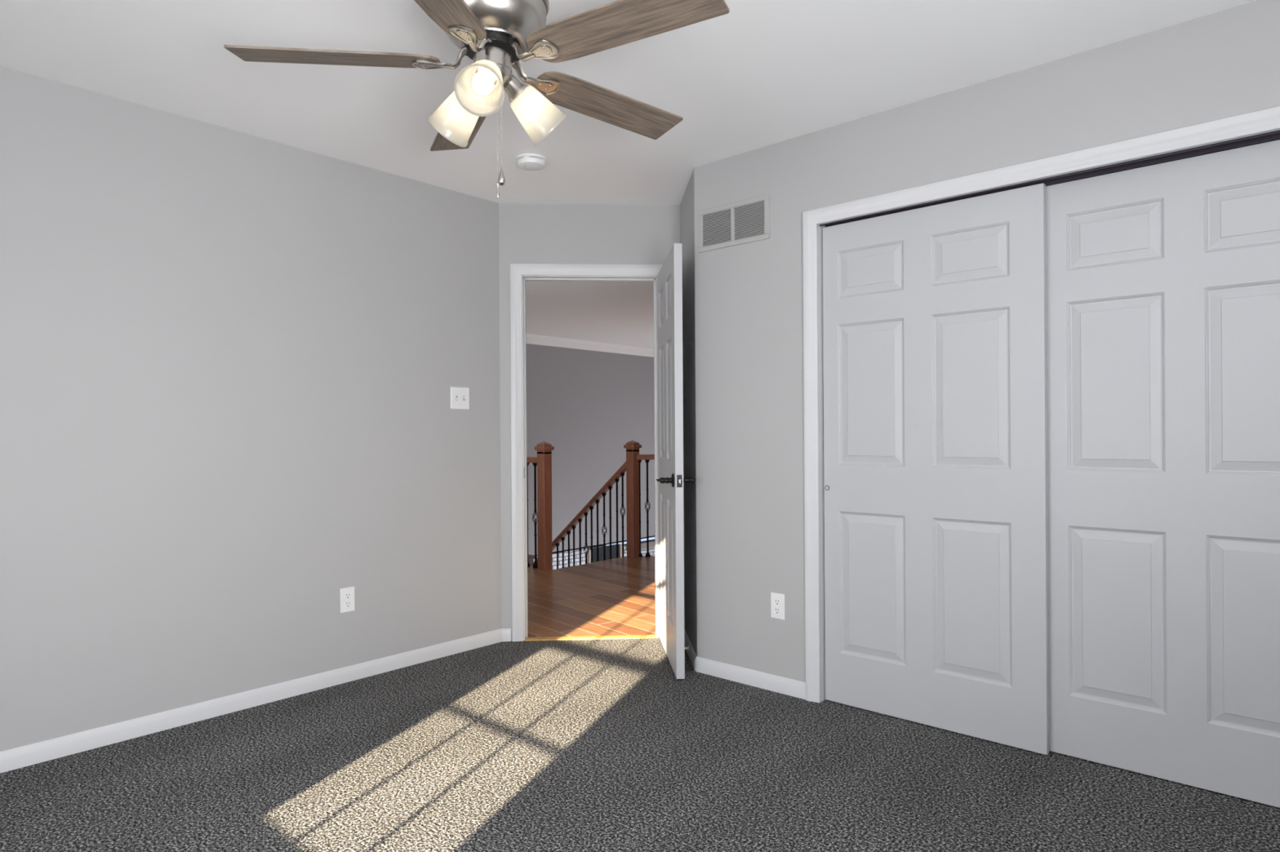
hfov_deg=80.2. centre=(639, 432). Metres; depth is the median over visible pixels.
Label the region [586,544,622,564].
wall screen
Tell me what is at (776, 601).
receptacle
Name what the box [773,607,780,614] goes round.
receptacle
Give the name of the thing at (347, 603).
receptacle
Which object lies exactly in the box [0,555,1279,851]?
floor
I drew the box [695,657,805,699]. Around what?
baseboard
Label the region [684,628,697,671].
baseboard
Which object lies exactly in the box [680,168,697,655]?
wall
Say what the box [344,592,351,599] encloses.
receptacle
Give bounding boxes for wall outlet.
[340,586,355,613]
[770,592,784,620]
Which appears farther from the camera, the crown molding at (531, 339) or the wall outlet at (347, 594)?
the crown molding at (531, 339)
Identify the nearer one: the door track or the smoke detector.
the door track
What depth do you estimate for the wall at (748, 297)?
3.31 m
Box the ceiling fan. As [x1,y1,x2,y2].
[223,0,729,198]
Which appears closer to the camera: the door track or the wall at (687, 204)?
the door track
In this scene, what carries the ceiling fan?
hanging from the ceiling
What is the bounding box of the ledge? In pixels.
[552,536,655,553]
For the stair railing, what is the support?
on the floor
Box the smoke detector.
[515,153,546,170]
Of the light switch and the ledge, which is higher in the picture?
the light switch
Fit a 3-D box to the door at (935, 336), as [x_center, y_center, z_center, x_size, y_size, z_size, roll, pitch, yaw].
[1.123,0.131,2.987,0.862,2.025,0.035,0,0,42]
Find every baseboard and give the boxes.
[0,628,502,773]
[501,628,511,641]
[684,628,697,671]
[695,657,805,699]
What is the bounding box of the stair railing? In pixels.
[531,440,654,568]
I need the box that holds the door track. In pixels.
[819,129,1279,226]
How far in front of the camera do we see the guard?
6.42 m
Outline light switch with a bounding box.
[450,386,469,409]
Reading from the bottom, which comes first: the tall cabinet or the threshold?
the threshold
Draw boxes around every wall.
[0,65,501,751]
[498,203,679,640]
[526,343,654,555]
[533,539,655,569]
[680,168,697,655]
[693,0,1279,682]
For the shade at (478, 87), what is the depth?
1.91 m
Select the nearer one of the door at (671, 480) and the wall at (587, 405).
the door at (671, 480)
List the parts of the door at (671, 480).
handle, latch plate, handle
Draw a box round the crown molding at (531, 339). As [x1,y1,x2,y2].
[525,333,653,357]
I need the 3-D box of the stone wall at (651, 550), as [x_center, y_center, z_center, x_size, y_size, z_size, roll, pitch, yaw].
[-0.809,2.772,10.768,0.100,2.280,5.000,0,0,42]
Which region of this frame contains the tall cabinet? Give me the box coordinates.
[528,554,534,565]
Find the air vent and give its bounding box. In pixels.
[697,193,769,253]
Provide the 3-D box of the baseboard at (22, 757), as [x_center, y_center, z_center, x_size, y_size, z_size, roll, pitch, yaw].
[-1.912,1.134,2.939,0.013,0.070,3.444,0,0,42]
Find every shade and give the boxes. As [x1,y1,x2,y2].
[427,90,479,146]
[453,59,504,116]
[504,74,566,146]
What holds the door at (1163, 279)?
in the wall at (748, 297)
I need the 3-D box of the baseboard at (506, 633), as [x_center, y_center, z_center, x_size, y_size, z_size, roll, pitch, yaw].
[-0.744,1.126,4.228,0.053,0.070,0.013,0,0,-3]
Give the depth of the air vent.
3.52 m
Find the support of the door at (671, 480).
in the wall at (529, 233)
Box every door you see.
[656,243,695,679]
[822,182,1049,755]
[1045,139,1279,808]
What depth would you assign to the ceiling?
2.71 m
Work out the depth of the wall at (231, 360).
3.14 m
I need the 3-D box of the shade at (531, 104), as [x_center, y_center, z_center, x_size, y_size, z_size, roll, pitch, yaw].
[-0.286,-0.888,2.081,0.126,0.186,0.191,0,0,42]
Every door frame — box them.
[509,263,662,641]
[802,106,1279,702]
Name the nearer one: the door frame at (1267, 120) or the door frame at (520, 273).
the door frame at (1267, 120)
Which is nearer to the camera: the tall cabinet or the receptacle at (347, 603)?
the receptacle at (347, 603)
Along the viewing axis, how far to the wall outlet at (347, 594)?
3.56 m
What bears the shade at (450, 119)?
attached to the ceiling fan
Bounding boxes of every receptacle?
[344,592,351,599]
[344,600,351,607]
[773,598,780,605]
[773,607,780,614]
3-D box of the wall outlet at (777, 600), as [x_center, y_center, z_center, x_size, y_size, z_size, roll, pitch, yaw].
[0.612,0.772,3.378,0.071,0.115,0.008,0,0,42]
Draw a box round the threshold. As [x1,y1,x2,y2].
[524,635,658,641]
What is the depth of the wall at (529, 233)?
4.25 m
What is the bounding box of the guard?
[526,441,554,571]
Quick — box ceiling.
[0,0,1255,349]
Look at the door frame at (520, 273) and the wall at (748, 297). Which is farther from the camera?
the door frame at (520, 273)

